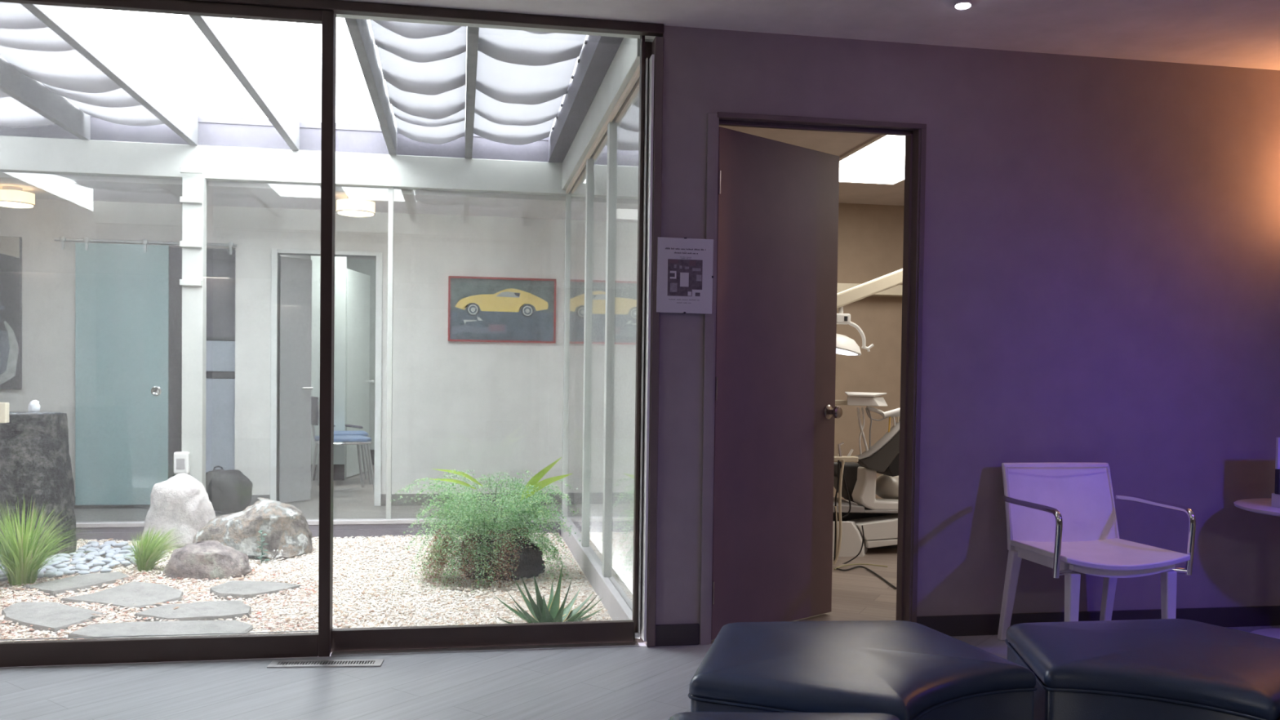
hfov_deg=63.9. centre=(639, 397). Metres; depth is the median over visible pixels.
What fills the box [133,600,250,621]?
flagstone
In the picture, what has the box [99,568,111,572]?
pebble
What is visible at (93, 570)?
pebble
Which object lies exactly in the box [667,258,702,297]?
print
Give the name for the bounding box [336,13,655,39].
trim
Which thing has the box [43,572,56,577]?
pebble
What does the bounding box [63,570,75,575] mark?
pebble
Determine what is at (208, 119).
trim
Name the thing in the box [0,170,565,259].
ceiling
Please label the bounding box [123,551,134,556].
pebble
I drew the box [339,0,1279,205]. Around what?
ceiling
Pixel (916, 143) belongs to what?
trim
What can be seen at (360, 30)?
rafter
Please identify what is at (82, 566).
pebble
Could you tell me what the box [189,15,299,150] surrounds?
rafter
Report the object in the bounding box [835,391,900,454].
unit
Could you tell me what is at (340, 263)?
wall
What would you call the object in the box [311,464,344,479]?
baseboard
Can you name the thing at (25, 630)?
pebbles
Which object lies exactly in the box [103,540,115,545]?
pebble
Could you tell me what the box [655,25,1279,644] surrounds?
wall
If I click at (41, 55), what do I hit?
cloth
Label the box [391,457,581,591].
fern
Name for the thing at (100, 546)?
pebble
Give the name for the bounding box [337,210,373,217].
diffuser
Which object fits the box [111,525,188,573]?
grass tuft
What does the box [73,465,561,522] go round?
floor
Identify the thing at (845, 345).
light
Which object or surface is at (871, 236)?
wall
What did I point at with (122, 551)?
pebble
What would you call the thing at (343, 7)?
trim
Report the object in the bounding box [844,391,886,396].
tray
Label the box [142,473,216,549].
boulder
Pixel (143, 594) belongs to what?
flagstone
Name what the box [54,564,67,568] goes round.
pebble
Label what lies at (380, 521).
trim
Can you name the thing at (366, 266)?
wall
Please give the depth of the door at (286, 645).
3.71 m
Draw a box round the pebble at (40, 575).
[36,572,44,577]
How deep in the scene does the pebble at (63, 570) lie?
5.51 m
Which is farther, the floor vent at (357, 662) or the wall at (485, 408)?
the wall at (485, 408)
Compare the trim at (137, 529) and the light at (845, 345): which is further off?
the trim at (137, 529)
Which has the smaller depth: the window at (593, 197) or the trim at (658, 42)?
the trim at (658, 42)
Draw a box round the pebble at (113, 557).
[111,553,124,559]
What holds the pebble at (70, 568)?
on the gravel
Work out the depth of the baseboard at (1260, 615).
4.31 m
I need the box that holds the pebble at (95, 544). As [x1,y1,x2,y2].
[88,542,99,547]
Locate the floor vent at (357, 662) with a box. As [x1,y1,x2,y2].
[266,658,384,667]
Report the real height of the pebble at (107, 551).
0.032 m
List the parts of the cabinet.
door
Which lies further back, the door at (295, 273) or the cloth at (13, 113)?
the door at (295, 273)
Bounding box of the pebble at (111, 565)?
[106,562,115,567]
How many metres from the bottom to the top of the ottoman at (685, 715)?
0.442 m
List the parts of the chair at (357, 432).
leg, armrest, seat, leg, leg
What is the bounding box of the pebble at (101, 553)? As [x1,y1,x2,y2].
[98,550,105,555]
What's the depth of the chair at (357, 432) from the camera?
9.54 m
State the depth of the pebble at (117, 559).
5.85 m
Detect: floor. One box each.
[0,534,612,640]
[0,548,1279,719]
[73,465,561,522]
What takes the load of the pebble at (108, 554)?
on the gravel
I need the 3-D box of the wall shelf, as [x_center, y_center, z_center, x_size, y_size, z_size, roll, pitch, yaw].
[2.065,-0.826,7.965,1.600,0.080,0.139,1,1,-10]
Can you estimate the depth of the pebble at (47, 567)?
5.58 m
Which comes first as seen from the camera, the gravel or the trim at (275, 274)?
the gravel
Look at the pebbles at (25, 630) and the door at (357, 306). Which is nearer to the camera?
the pebbles at (25, 630)
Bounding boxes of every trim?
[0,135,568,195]
[17,642,646,666]
[75,516,560,527]
[75,521,559,542]
[89,115,548,140]
[183,0,663,36]
[270,248,382,506]
[330,641,639,656]
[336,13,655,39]
[559,515,632,620]
[561,37,653,190]
[636,41,652,642]
[644,36,663,646]
[699,113,719,644]
[716,111,926,136]
[896,128,926,622]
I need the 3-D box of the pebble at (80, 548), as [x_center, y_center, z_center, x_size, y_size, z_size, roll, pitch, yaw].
[-3.368,0.916,6.205,0.044,0.027,0.052,1,1,10]
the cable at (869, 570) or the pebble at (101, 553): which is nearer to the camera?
the cable at (869, 570)
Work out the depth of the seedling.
5.98 m
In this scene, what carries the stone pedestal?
on the gravel
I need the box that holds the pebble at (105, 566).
[102,564,109,568]
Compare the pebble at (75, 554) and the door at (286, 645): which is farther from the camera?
the pebble at (75, 554)
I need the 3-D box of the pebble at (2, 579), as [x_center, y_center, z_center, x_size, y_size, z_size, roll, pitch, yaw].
[-3.302,0.941,5.314,0.050,0.025,0.063,1,1,21]
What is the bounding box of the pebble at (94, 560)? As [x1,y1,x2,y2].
[89,559,97,563]
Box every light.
[835,268,902,355]
[839,134,905,185]
[953,0,972,9]
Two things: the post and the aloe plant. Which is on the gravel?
the aloe plant
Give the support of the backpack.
on the floor at (351, 500)
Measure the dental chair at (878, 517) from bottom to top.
1.019 m
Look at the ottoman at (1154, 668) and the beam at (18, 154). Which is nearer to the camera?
the ottoman at (1154, 668)
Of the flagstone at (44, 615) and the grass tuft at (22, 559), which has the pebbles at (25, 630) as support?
the grass tuft at (22, 559)
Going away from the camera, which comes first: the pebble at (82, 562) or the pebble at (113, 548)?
the pebble at (82, 562)
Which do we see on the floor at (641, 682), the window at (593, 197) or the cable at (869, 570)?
the cable at (869, 570)
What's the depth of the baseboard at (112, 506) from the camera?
7.62 m
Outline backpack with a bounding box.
[205,465,253,512]
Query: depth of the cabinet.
7.92 m
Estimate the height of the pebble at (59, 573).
0.025 m
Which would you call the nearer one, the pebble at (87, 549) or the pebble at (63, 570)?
the pebble at (63, 570)
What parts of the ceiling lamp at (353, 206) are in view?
lamp shade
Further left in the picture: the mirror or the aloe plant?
the mirror
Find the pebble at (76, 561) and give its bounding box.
[70,557,86,564]
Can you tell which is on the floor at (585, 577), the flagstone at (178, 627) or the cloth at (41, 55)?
the flagstone at (178, 627)
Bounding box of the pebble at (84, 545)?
[82,544,92,547]
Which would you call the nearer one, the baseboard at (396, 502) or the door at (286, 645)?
the door at (286, 645)
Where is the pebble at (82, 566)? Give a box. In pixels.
[75,564,89,570]
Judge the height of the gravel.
0.049 m
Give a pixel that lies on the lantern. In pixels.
(4, 406)
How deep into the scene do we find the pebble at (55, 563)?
5.64 m
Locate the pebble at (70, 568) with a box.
[63,566,73,570]
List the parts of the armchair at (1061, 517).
leg, armrest, backrest, leg, seat rail, seat, leg, armrest, leg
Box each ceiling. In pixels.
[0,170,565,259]
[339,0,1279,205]
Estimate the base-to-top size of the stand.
0.280 m
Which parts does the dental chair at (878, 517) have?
frame, armrest, backrest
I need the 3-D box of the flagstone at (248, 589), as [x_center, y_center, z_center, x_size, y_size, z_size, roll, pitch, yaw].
[-1.995,0.984,5.220,0.394,0.044,0.343,1,1,19]
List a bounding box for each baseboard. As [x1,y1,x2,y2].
[73,496,150,508]
[248,494,270,506]
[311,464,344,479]
[370,449,374,465]
[380,493,562,506]
[655,623,699,645]
[916,605,1279,635]
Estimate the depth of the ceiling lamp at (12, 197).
6.95 m
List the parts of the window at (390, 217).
glass pane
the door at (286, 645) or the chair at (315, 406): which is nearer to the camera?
the door at (286, 645)
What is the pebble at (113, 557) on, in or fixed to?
on the gravel
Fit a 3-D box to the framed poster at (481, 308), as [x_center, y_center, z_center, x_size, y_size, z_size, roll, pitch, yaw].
[-1.083,-0.689,8.079,0.840,0.508,0.030,1,1,-10]
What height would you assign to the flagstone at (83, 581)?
0.045 m
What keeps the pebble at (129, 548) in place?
on the gravel
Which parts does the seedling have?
stem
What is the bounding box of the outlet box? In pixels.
[173,451,190,474]
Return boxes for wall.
[0,116,548,162]
[0,199,565,498]
[168,247,311,479]
[311,255,346,479]
[346,258,375,449]
[547,35,623,163]
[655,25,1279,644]
[833,203,903,500]
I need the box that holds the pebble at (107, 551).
[105,549,116,554]
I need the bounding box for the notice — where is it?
[656,236,713,314]
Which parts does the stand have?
dark panel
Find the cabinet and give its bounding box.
[205,340,235,472]
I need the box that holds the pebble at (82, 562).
[75,560,85,564]
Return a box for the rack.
[832,441,864,564]
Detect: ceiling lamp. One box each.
[0,186,35,208]
[335,195,375,217]
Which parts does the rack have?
cord, cord, cord, cord, cord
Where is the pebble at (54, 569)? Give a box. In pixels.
[49,567,57,572]
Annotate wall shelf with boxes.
[836,283,902,297]
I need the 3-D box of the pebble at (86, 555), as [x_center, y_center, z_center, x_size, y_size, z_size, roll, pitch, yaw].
[-3.194,0.922,5.950,0.055,0.024,0.067,2,2,39]
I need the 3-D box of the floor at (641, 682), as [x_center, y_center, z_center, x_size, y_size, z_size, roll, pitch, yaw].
[-2.079,1.105,-0.649,14.700,0.120,16.000,1,1,-10]
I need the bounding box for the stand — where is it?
[1271,437,1279,507]
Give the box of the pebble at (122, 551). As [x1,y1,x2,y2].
[118,549,130,553]
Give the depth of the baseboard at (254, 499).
7.80 m
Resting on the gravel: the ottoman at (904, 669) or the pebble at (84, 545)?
the pebble at (84, 545)
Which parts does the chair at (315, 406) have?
post, backrest, leg, post, seat, seat frame, leg, leg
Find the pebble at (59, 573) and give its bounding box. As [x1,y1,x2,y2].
[54,570,63,576]
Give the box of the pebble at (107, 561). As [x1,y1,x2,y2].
[101,558,112,564]
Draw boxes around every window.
[87,186,568,522]
[564,63,639,577]
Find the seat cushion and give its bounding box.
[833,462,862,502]
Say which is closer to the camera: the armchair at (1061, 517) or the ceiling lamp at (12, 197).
the armchair at (1061, 517)
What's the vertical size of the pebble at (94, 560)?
0.027 m
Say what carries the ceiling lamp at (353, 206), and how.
attached to the ceiling at (44, 186)
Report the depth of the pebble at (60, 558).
5.79 m
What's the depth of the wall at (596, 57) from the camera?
5.44 m
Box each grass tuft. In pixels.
[0,496,98,586]
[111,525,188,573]
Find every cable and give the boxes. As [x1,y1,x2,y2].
[834,563,887,569]
[835,565,896,589]
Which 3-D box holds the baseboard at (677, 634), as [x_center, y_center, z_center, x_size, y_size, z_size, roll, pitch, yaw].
[0.144,0.923,3.994,0.174,0.082,0.012,1,1,-10]
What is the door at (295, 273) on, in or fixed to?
in the wall at (485, 408)
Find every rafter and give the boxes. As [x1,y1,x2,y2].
[0,55,90,140]
[20,3,198,145]
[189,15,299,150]
[344,17,396,155]
[465,26,479,159]
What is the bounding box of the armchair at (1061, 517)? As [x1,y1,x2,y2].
[997,462,1195,640]
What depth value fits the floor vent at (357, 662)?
3.67 m
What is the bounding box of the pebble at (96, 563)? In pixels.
[92,560,105,566]
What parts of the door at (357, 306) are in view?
handle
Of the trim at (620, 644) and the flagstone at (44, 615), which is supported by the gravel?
the flagstone at (44, 615)
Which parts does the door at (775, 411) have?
knob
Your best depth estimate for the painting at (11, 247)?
7.45 m
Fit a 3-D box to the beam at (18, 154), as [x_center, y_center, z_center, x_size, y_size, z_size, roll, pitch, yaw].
[-2.508,-1.549,6.869,4.200,0.215,0.100,1,1,-10]
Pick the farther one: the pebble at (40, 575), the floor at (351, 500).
the floor at (351, 500)
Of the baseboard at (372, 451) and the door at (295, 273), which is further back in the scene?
the baseboard at (372, 451)
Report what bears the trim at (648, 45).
attached to the wall at (1101, 273)
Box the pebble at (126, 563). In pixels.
[120,561,131,565]
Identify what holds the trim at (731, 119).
attached to the wall at (1101, 273)
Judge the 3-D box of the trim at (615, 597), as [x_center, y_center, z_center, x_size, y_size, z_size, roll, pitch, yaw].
[-0.246,0.962,5.723,0.095,0.150,3.286,1,1,-10]
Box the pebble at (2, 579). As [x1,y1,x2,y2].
[0,577,8,581]
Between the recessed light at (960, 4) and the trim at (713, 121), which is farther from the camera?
the trim at (713, 121)
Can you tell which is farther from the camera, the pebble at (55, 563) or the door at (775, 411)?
the pebble at (55, 563)
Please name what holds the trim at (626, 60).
attached to the wall at (596, 57)
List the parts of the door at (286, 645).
rail, rail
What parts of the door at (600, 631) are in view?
glass pane, rail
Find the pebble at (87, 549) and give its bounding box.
[84,548,97,553]
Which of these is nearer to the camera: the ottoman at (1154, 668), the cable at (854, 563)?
the ottoman at (1154, 668)
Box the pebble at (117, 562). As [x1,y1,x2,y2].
[110,560,119,565]
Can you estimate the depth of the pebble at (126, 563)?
5.78 m
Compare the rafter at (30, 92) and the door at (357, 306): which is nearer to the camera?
the rafter at (30, 92)
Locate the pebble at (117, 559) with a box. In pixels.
[115,558,124,561]
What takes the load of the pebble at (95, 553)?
on the gravel
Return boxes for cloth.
[0,2,164,126]
[0,90,54,127]
[369,19,466,144]
[473,27,586,145]
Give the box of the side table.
[1233,497,1279,639]
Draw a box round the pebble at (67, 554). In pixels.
[56,553,71,557]
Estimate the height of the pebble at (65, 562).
0.027 m
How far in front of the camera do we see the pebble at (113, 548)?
6.15 m
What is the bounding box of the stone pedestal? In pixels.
[0,400,76,556]
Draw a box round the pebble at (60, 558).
[51,557,65,563]
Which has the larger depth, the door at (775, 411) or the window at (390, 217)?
the window at (390, 217)
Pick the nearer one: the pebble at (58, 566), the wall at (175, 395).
the pebble at (58, 566)
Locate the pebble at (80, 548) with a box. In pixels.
[78,546,87,550]
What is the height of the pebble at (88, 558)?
0.032 m
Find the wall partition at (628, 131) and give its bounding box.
[612,97,639,592]
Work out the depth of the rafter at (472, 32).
5.24 m
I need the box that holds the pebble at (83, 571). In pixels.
[77,569,89,574]
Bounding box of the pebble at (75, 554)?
[71,553,81,557]
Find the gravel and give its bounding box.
[0,532,611,641]
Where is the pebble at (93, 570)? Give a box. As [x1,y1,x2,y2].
[88,568,99,573]
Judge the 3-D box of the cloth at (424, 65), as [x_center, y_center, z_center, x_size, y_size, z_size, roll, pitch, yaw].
[-1.163,-1.720,5.529,0.445,0.123,2.918,1,1,-10]
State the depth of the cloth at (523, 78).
5.55 m
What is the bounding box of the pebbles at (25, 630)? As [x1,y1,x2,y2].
[0,567,354,640]
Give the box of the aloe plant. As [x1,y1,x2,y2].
[496,565,604,623]
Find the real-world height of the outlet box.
0.144 m
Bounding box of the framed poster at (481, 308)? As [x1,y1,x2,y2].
[448,275,555,343]
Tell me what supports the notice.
attached to the wall at (1101, 273)
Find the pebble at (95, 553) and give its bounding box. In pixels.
[86,551,100,555]
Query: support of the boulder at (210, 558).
on the gravel
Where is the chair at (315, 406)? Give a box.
[311,395,374,495]
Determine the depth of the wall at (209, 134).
6.85 m
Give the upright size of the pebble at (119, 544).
0.037 m
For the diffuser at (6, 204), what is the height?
0.012 m
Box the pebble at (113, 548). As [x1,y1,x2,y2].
[111,547,120,551]
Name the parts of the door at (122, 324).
frosted panel, rail, round pull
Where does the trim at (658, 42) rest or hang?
attached to the wall at (1101, 273)
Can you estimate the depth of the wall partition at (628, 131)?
5.68 m
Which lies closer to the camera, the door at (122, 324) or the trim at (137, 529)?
the trim at (137, 529)
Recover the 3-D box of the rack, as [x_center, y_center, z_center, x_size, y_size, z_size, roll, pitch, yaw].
[1.123,0.602,5.798,0.284,0.704,0.079,1,1,-10]
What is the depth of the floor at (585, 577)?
5.13 m
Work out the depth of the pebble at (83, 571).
5.50 m
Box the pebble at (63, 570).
[57,568,70,572]
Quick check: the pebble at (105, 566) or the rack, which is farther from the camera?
the rack
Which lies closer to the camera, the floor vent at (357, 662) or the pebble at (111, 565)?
the floor vent at (357, 662)
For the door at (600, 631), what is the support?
in the wall at (1101, 273)
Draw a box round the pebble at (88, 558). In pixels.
[85,556,93,561]
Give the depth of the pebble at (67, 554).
5.94 m
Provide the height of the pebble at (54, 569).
0.029 m
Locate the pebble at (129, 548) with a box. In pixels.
[120,545,133,551]
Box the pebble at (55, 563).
[45,561,58,566]
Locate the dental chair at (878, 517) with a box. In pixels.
[832,419,899,556]
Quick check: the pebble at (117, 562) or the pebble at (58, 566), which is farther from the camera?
the pebble at (117, 562)
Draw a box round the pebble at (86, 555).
[82,554,94,557]
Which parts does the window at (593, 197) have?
glass pane, glass pane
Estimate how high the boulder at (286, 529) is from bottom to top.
0.400 m
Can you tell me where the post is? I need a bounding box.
[179,166,206,488]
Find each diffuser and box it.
[0,201,33,208]
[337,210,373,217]
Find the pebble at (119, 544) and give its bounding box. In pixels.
[113,542,125,547]
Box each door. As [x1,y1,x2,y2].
[0,0,334,666]
[53,235,237,505]
[279,256,312,502]
[331,13,654,652]
[345,268,374,477]
[711,126,842,639]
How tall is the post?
2.437 m
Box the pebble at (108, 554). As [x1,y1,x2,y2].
[105,552,114,558]
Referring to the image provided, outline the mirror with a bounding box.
[206,259,235,341]
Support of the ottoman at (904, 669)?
on the floor at (641, 682)
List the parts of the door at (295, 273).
handle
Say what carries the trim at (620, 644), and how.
attached to the wall at (1101, 273)
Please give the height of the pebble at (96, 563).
0.036 m
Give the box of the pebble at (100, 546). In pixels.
[98,543,111,549]
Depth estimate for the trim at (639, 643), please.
4.06 m
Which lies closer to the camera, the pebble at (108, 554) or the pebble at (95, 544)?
the pebble at (108, 554)
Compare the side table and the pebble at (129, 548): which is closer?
the side table
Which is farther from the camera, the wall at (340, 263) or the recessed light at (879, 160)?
the wall at (340, 263)
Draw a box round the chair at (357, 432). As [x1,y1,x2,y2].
[315,424,372,485]
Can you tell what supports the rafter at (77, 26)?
attached to the wall at (209, 134)
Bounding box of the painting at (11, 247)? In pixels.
[0,235,22,389]
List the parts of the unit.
arm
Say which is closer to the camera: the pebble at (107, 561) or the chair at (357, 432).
the pebble at (107, 561)
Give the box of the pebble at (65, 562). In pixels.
[61,561,70,565]
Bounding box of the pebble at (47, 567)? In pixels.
[41,565,53,569]
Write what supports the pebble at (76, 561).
on the gravel
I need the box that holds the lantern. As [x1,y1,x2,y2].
[0,402,8,422]
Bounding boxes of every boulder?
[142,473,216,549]
[162,539,252,581]
[192,497,312,558]
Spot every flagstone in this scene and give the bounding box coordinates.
[1,601,103,635]
[22,571,128,597]
[60,581,183,613]
[67,619,253,639]
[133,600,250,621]
[209,580,301,600]
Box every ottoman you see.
[668,711,900,719]
[688,620,1037,719]
[1004,618,1279,719]
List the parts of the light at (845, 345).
handle, support arm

